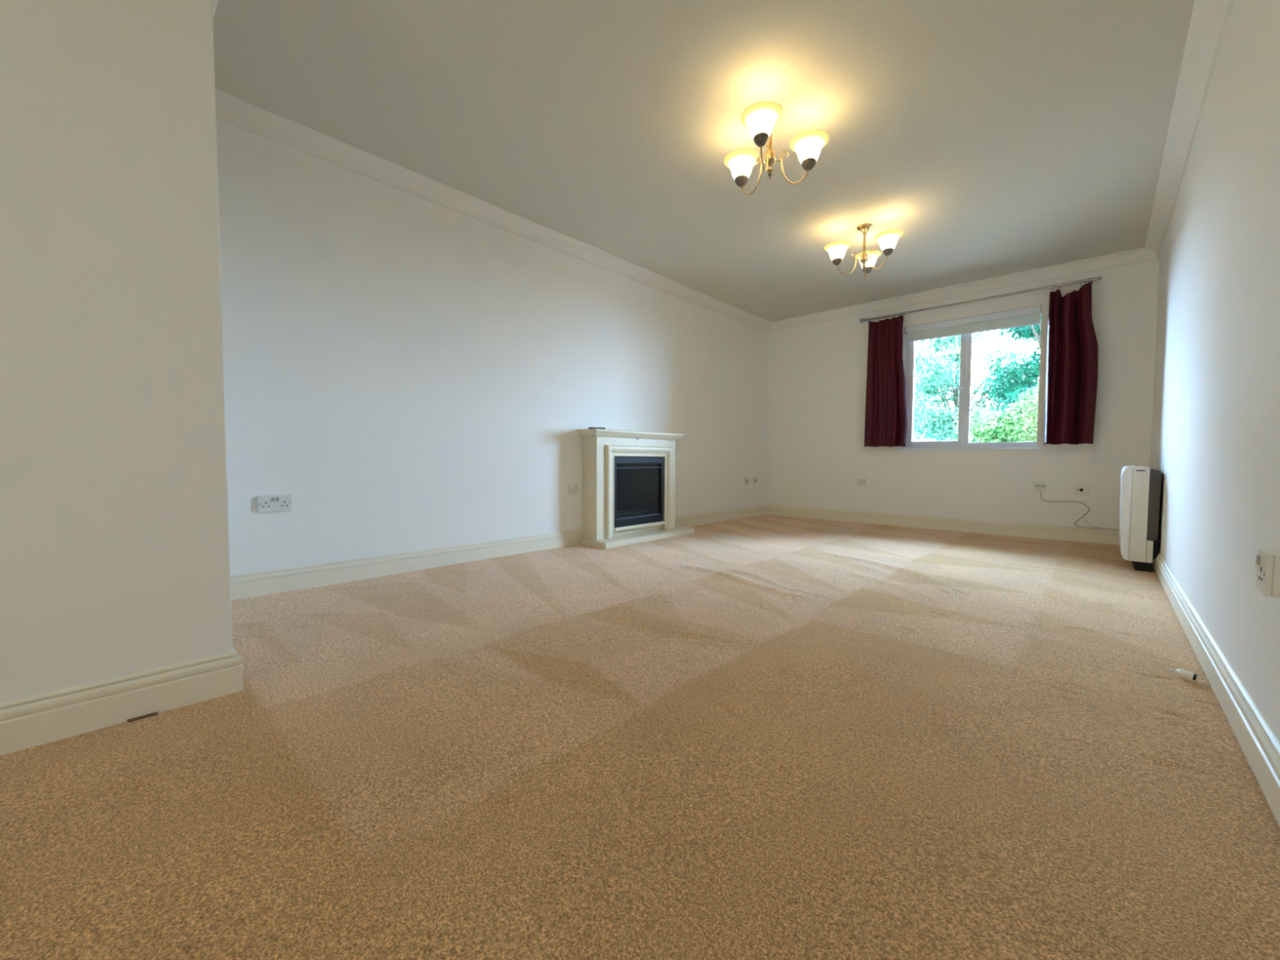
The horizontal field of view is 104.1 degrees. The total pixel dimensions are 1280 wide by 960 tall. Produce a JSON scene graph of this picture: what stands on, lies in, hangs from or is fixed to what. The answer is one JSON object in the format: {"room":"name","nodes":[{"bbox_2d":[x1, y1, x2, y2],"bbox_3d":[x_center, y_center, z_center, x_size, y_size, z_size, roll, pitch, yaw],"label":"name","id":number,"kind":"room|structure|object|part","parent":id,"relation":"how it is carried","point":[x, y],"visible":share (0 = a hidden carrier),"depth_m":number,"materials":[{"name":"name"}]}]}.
{"room":"empty living room","nodes":[
{"label":"empty living room","id":0,"kind":"room"},
{"bbox_2d":[0,0,232,702],"bbox_3d":[-2.651,-0.518,0.820,1.238,2.450,2.876,2,3,43],"label":"wall","id":1,"kind":"structure","parent":0,"point":[115,558],"depth_m":1.29,"materials":[{"name":"paint"}]},
{"bbox_2d":[0,651,243,755],"bbox_3d":[-2.113,0.623,0.530,0.019,0.139,2.675,2,3,43],"label":"baseboard","id":2,"kind":"structure","parent":1,"relation":"attached to","point":[32,721],"depth_m":1.31,"materials":[{"name":"white wood"}]},
{"bbox_2d":[212,0,218,19],"bbox_3d":[-1.606,-1.737,1.828,1.330,0.091,0.092,2,3,43],"label":"trim","id":3,"kind":"structure","parent":1,"relation":"attached to","point":[215,2],"depth_m":1.87,"materials":[{"name":"white paint"}]},
{"bbox_2d":[232,646,241,665],"bbox_3d":[-1.659,0.566,1.918,1.237,0.139,0.019,2,3,43],"label":"baseboard","id":4,"kind":"structure","parent":1,"relation":"attached to","point":[233,649],"depth_m":1.51,"materials":[{"name":"white wood"}]},
{"bbox_2d":[216,119,768,575],"bbox_3d":[-0.363,-0.661,4.370,0.220,2.450,6.048,2,3,43],"label":"wall","id":5,"kind":"structure","parent":0,"point":[416,373],"depth_m":3.14,"materials":[{"name":"paint"}]},
{"bbox_2d":[257,494,292,512],"bbox_3d":[-1.887,0.122,2.580,0.016,0.086,0.146,2,3,43],"label":"wall socket","id":6,"kind":"object","parent":5,"relation":"attached to","point":[277,503],"visible":1,"depth_m":2.58,"materials":[{"name":"white plastic"}]},
{"bbox_2d":[230,528,583,599],"bbox_3d":[-1.299,0.511,3.234,0.019,0.139,2.444,2,3,43],"label":"baseboard","id":7,"kind":"structure","parent":5,"relation":"attached to","point":[246,585],"depth_m":2.97,"materials":[{"name":"white wood"}]},
{"bbox_2d":[214,87,771,332],"bbox_3d":[-0.217,-1.835,4.243,0.092,0.091,5.528,2,3,43],"label":"trim","id":8,"kind":"structure","parent":5,"relation":"attached to","point":[232,109],"depth_m":3.10,"materials":[{"name":"white paint"}]},
{"bbox_2d":[568,484,577,494],"bbox_3d":[-0.539,0.076,4.041,0.014,0.086,0.086,2,3,43],"label":"wall socket","id":9,"kind":"object","parent":5,"relation":"attached to","point":[573,488],"visible":1,"depth_m":4.04,"materials":[{"name":"white plastic"}]},
{"bbox_2d":[675,504,766,527],"bbox_3d":[0.919,0.417,5.634,0.019,0.139,2.074,2,3,43],"label":"baseboard","id":10,"kind":"structure","parent":5,"relation":"attached to","point":[686,521],"depth_m":5.58,"materials":[{"name":"white wood"}]},
{"bbox_2d":[744,477,749,484],"bbox_3d":[1.293,0.015,6.026,0.012,0.086,0.086,2,3,43],"label":"wall socket","id":11,"kind":"object","parent":5,"relation":"attached to","point":[746,479],"visible":1,"depth_m":6.02,"materials":[{"name":"white plastic"}]},
{"bbox_2d":[753,477,757,484],"bbox_3d":[1.429,0.011,6.173,0.011,0.086,0.086,2,3,43],"label":"wall socket","id":12,"kind":"object","parent":5,"relation":"attached to","point":[755,479],"visible":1,"depth_m":6.16,"materials":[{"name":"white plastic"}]},
{"bbox_2d":[0,514,1279,959],"bbox_3d":[0.099,0.608,2.237,3.431,0.027,8.184,2,3,43],"label":"floor","id":13,"kind":"structure","parent":0,"point":[761,737],"depth_m":1.11,"materials":[{"name":"beige carpet"}]},
{"bbox_2d":[127,711,157,722],"bbox_3d":[-1.341,0.639,1.345,0.012,0.004,0.058,2,3,43],"label":"wood strip","id":14,"kind":"object","parent":13,"relation":"on","point":[155,713],"visible":1,"depth_m":1.34,"materials":[{"name":"brown wood"}]},
{"bbox_2d":[577,428,694,548],"bbox_3d":[0.004,0.049,4.396,0.326,0.941,1.174,2,3,43],"label":"fireplace","id":15,"kind":"object","parent":13,"relation":"on","point":[627,500],"visible":1,"depth_m":4.26,"materials":[{"name":"beige stone"}]},
{"bbox_2d":[577,428,684,439],"bbox_3d":[-0.044,-0.396,4.391,0.234,0.053,1.128,2,3,43],"label":"mantel shelf","id":16,"kind":"object","parent":15,"relation":"attached to","point":[590,433],"depth_m":4.17,"materials":[{"name":"beige stone"}]},
{"bbox_3d":[-0.025,0.096,4.410,0.032,0.494,0.601,2,3,43],"label":"fire glass","id":17,"kind":"part","parent":15,"relation":"part of","materials":[{"name":"black glass"}]},
{"bbox_3d":[0.012,0.086,4.376,0.024,0.770,0.839,2,3,43],"label":"moulding","id":18,"kind":"part","parent":15,"relation":"part of","materials":[{"name":"beige stone"}]},
{"bbox_2d":[616,466,661,468],"bbox_3d":[-0.008,-0.108,4.387,0.014,0.015,0.577,2,3,43],"label":"hood","id":19,"kind":"object","parent":15,"relation":"attached to","point":[616,467],"depth_m":4.37,"materials":[{"name":"black metal"}]},
{"bbox_3d":[-0.011,0.096,4.397,0.030,0.594,0.641,2,3,43],"label":"fire frame","id":20,"kind":"part","parent":15,"relation":"part of","materials":[{"name":"black metal"}]},
{"bbox_2d":[1118,465,1161,572],"bbox_3d":[3.384,0.237,3.393,0.177,0.668,0.602,2,3,43],"label":"heater","id":21,"kind":"object","parent":13,"relation":"on","point":[1140,489],"visible":1,"depth_m":3.17,"materials":[{"name":"white metal"}]},
{"bbox_3d":[3.381,0.214,3.395,0.078,0.599,0.600,2,3,43],"label":"panel","id":22,"kind":"part","parent":21,"relation":"part of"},
{"bbox_2d":[1129,465,1149,468],"bbox_3d":[3.382,-0.087,3.390,0.088,0.020,0.588,2,3,43],"label":"grille","id":23,"kind":"object","parent":21,"relation":"attached to","point":[1131,466],"depth_m":3.18,"materials":[{"name":"white plastic"}]},
{"bbox_3d":[3.427,0.148,3.346,0.051,0.441,0.586,2,3,43],"label":"panel","id":24,"kind":"part","parent":21,"relation":"part of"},
{"bbox_2d":[1166,669,1209,680],"bbox_3d":[1.768,0.627,1.611,0.093,0.026,0.046,2,3,43],"label":"cable","id":25,"kind":"object","parent":13,"relation":"on","point":[1184,673],"visible":1,"depth_m":1.60,"materials":[{"name":"plastic"}]},
{"bbox_2d":[1192,673,1196,680],"bbox_3d":[1.770,0.629,1.592,0.020,0.021,0.009,-1,3,-35],"label":"socket","id":26,"kind":"object","parent":25,"relation":"attached to","point":[1194,676],"depth_m":1.59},
{"bbox_2d":[213,0,1194,321],"bbox_3d":[0.109,-1.849,2.132,3.871,0.120,8.624,2,3,43],"label":"ceiling","id":27,"kind":"structure","parent":0,"point":[999,137],"depth_m":2.46,"materials":[{"name":"paint"}]},
{"bbox_2d":[724,101,829,195],"bbox_3d":[0.685,-1.627,2.442,0.475,0.346,0.520,0,2,-4],"label":"ceiling lamp","id":28,"kind":"object","parent":27,"relation":"attached to","point":[760,117],"visible":1,"depth_m":2.41,"materials":[{"name":"white glass"}]},
{"bbox_3d":[0.529,-1.619,2.601,0.184,0.099,0.184,0,2,-4],"label":"lamp shade","id":29,"kind":"part","parent":28,"relation":"part of","materials":[{"name":"white glass"}]},
{"bbox_3d":[0.575,-1.539,2.533,0.013,0.162,0.177,-1,3,-35],"label":"arm","id":30,"kind":"part","parent":28,"relation":"part of","materials":[{"name":"gold metal"}]},
{"bbox_3d":[0.551,-1.605,2.266,0.184,0.099,0.184,0,2,-4],"label":"lamp shade","id":31,"kind":"part","parent":28,"relation":"part of","materials":[{"name":"white glass"}]},
{"bbox_3d":[0.587,-1.531,2.345,0.013,0.162,0.177,1,3,27],"label":"arm","id":32,"kind":"part","parent":28,"relation":"part of","materials":[{"name":"gold metal"}]},
{"bbox_3d":[0.637,-1.675,2.437,0.017,0.150,0.017,0,2,-4],"label":"stem","id":33,"kind":"part","parent":28,"relation":"part of","materials":[{"name":"gold metal"}]},
{"bbox_3d":[0.746,-1.535,2.450,0.177,0.162,0.013,0,2,-4],"label":"arm","id":34,"kind":"part","parent":28,"relation":"part of","materials":[{"name":"gold metal"}]},
{"bbox_3d":[0.830,-1.611,2.452,0.184,0.099,0.184,0,2,-4],"label":"lamp shade","id":35,"kind":"part","parent":28,"relation":"part of","materials":[{"name":"white glass"}]},
{"bbox_2d":[823,223,902,279],"bbox_3d":[1.665,-1.677,3.689,0.520,0.346,0.475,2,3,32],"label":"ceiling lamp","id":36,"kind":"object","parent":27,"relation":"attached to","point":[887,240],"visible":1,"depth_m":3.61,"materials":[{"name":"white glass"}]},
{"bbox_3d":[1.446,-1.661,3.655,0.184,0.099,0.184,2,3,32],"label":"lamp shade","id":37,"kind":"part","parent":36,"relation":"part of","materials":[{"name":"white glass"}]},
{"bbox_3d":[1.529,-1.584,3.655,0.177,0.162,0.013,0,2,1],"label":"arm","id":38,"kind":"part","parent":36,"relation":"part of","materials":[{"name":"gold metal"}]},
{"bbox_3d":[1.640,-1.723,3.646,0.017,0.150,0.017,2,3,32],"label":"stem","id":39,"kind":"part","parent":36,"relation":"part of","materials":[{"name":"gold metal"}]},
{"bbox_3d":[1.697,-1.587,3.744,0.013,0.162,0.177,2,3,32],"label":"arm","id":40,"kind":"part","parent":36,"relation":"part of","materials":[{"name":"gold metal"}]},
{"bbox_3d":[1.742,-1.666,3.812,0.184,0.099,0.184,2,3,32],"label":"lamp shade","id":41,"kind":"part","parent":36,"relation":"part of","materials":[{"name":"white glass"}]},
{"bbox_3d":[1.690,-1.579,3.554,0.013,0.162,0.177,-1,3,-27],"label":"arm","id":42,"kind":"part","parent":36,"relation":"part of","materials":[{"name":"gold metal"}]},
{"bbox_3d":[1.730,-1.652,3.477,0.184,0.099,0.184,2,3,32],"label":"lamp shade","id":43,"kind":"part","parent":36,"relation":"part of","materials":[{"name":"white glass"}]},
{"bbox_2d":[765,259,1159,529],"bbox_3d":[2.955,-0.686,5.271,3.431,2.450,0.220,2,3,43],"label":"wall","id":44,"kind":"structure","parent":0,"point":[817,454],"depth_m":4.91,"materials":[{"name":"paint"}]},
{"bbox_2d":[857,478,865,486],"bbox_3d":[2.477,0.027,5.582,0.086,0.086,0.014,2,3,43],"label":"wall socket","id":45,"kind":"object","parent":44,"relation":"attached to","point":[860,482],"visible":1,"depth_m":5.58,"materials":[{"name":"white plastic"}]},
{"bbox_2d":[766,504,1119,545],"bbox_3d":[2.870,0.441,5.232,3.431,0.139,0.019,2,3,43],"label":"baseboard","id":46,"kind":"structure","parent":44,"relation":"attached to","point":[1002,528],"depth_m":4.94,"materials":[{"name":"white wood"}]},
{"bbox_2d":[768,247,1159,331],"bbox_3d":[2.854,-1.860,5.106,3.431,0.091,0.092,2,3,43],"label":"trim","id":47,"kind":"structure","parent":44,"relation":"attached to","point":[1140,255],"depth_m":4.75,"materials":[{"name":"white paint"}]},
{"bbox_2d":[897,314,1044,450],"bbox_3d":[3.253,-0.945,4.940,1.226,1.306,0.197,2,3,43],"label":"window","id":48,"kind":"structure","parent":44,"relation":"in","point":[962,443],"depth_m":5.00,"materials":[{"name":"white plastic"}]},
{"bbox_3d":[3.067,-0.963,5.169,0.502,1.201,0.063,2,3,43],"label":"opening sash","id":49,"kind":"part","parent":48,"relation":"part of","materials":[{"name":"white plastic"}]},
{"bbox_3d":[3.164,-0.910,5.005,0.122,0.089,0.053,2,3,43],"label":"handle","id":50,"kind":"part","parent":48,"relation":"part of","materials":[{"name":"white plastic"}]},
{"bbox_3d":[3.228,-0.303,4.943,1.226,0.022,0.129,2,3,43],"label":"sill","id":51,"kind":"part","parent":48,"relation":"part of","materials":[{"name":"white plastic"}]},
{"bbox_2d":[904,305,1041,342],"bbox_3d":[3.230,-1.518,4.910,1.134,0.158,0.066,2,3,43],"label":"roller blind","id":52,"kind":"object","parent":48,"relation":"attached to","point":[1032,315],"visible":0.91,"depth_m":4.86,"materials":[{"name":"white fabric"}]},
{"bbox_2d":[859,276,1102,323],"bbox_3d":[3.143,-1.695,4.828,1.945,0.078,0.119,2,3,43],"label":"pole","id":53,"kind":"object","parent":44,"relation":"attached to","point":[1090,280],"visible":0.99,"depth_m":4.65,"materials":[{"name":"metal"}]},
{"bbox_2d":[864,315,907,447],"bbox_3d":[2.606,-1.030,5.275,0.430,1.355,0.094,2,3,43],"label":"curtain","id":54,"kind":"object","parent":53,"relation":"hanging from","point":[886,424],"visible":1,"depth_m":5.28,"materials":[{"name":"red fabric"}]},
{"bbox_3d":[2.608,-1.731,5.272,0.465,0.024,0.024,2,3,43],"label":"rod","id":55,"kind":"part","parent":53,"relation":"part of","materials":[{"name":"metal"}]},
{"bbox_3d":[3.164,-1.707,4.759,1.051,0.019,0.019,2,3,43],"label":"rod","id":56,"kind":"part","parent":53,"relation":"part of","materials":[{"name":"metal"}]},
{"bbox_2d":[1043,282,1097,444],"bbox_3d":[3.716,-0.983,4.294,0.339,1.352,0.156,2,3,43],"label":"curtain","id":57,"kind":"object","parent":53,"relation":"hanging from","point":[1072,349],"visible":1,"depth_m":4.28,"materials":[{"name":"red fabric"}]},
{"bbox_3d":[3.691,-1.684,4.272,0.386,0.024,0.024,2,3,43],"label":"rod","id":58,"kind":"part","parent":53,"relation":"part of","materials":[{"name":"metal"}]},
{"bbox_2d":[1034,482,1046,492],"bbox_3d":[3.627,0.065,4.519,0.086,0.089,0.016,2,3,43],"label":"wall socket","id":59,"kind":"object","parent":44,"relation":"attached to","point":[1038,486],"visible":1,"depth_m":4.52,"materials":[{"name":"white plastic"}]},
{"bbox_2d":[1040,492,1118,530],"bbox_3d":[3.816,0.276,4.081,0.377,0.300,0.898,0,2,0],"label":"power cord","id":60,"kind":"object","parent":59,"relation":"hanging from","point":[1095,527],"visible":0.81,"depth_m":4.33,"materials":[{"name":"grey plastic"}]},
{"bbox_2d":[1074,484,1088,494],"bbox_3d":[3.831,0.086,4.332,0.086,0.086,0.015,2,3,43],"label":"wall socket","id":61,"kind":"object","parent":44,"relation":"attached to","point":[1078,489],"visible":1,"depth_m":4.33,"materials":[{"name":"white plastic"}]},
{"bbox_2d":[1149,0,1279,742],"bbox_3d":[1.445,-0.507,0.950,0.220,2.450,8.624,2,3,43],"label":"wall","id":62,"kind":"structure","parent":0,"point":[1215,447],"depth_m":1.61,"materials":[{"name":"paint"}]},
{"bbox_2d":[1144,0,1235,258],"bbox_3d":[1.335,-1.691,1.005,0.092,0.091,8.184,2,3,43],"label":"trim","id":63,"kind":"structure","parent":62,"relation":"attached to","point":[1210,19],"depth_m":2.32,"materials":[{"name":"white paint"}]},
{"bbox_2d":[1152,551,1279,826],"bbox_3d":[1.353,0.613,1.079,0.019,0.139,8.184,2,3,43],"label":"baseboard","id":64,"kind":"structure","parent":62,"relation":"attached to","point":[1260,747],"depth_m":1.32,"materials":[{"name":"white wood"}]},
{"bbox_2d":[1255,549,1279,598],"bbox_3d":[1.316,0.194,1.036,0.041,0.086,0.086,2,3,43],"label":"wall socket","id":65,"kind":"object","parent":62,"relation":"attached to","point":[1268,562],"visible":1,"depth_m":1.01,"materials":[{"name":"white plastic"}]},
{"bbox_2d":[1255,555,1260,564],"bbox_3d":[1.319,0.171,1.065,0.005,0.020,0.012,2,3,43],"label":"switch","id":66,"kind":"object","parent":65,"relation":"attached to","point":[1258,557],"depth_m":1.06,"materials":[{"name":"grey plastic"}]},
{"label":"outside","id":67,"kind":"structure","parent":0,"visible":0},
{"label":"paving","id":68,"kind":"object","parent":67,"visible":0},
{"bbox_2d":[913,344,938,441],"bbox_3d":[6.247,-1.927,13.533,3.386,5.457,2.993,0,2,5],"label":"tree","id":69,"kind":"object","parent":68,"relation":"on","point":[919,357],"visible":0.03,"depth_m":12.83,"materials":[{"name":"green plant"}]},
{"bbox_2d":[914,331,1038,441],"bbox_3d":[10.056,-2.757,15.842,4.240,6.945,3.268,0,2,-1],"label":"tree","id":70,"kind":"object","parent":68,"relation":"on","point":[940,428],"visible":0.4,"depth_m":15.40,"materials":[{"name":"green plant"}]},
{"bbox_2d":[946,382,1039,442],"bbox_3d":[6.070,-0.253,8.046,2.043,2.578,1.905,1,3,13],"label":"shrub","id":71,"kind":"object","parent":68,"relation":"on","point":[1020,424],"visible":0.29,"depth_m":7.88,"materials":[{"name":"green plant"}]},
{"bbox_2d":[977,315,1041,439],"bbox_3d":[8.773,-1.953,10.441,3.000,5.791,3.728,2,3,43],"label":"tree","id":72,"kind":"object","parent":68,"relation":"on","point":[1011,393],"visible":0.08,"depth_m":10.69,"materials":[{"name":"green plant"}]}
]}

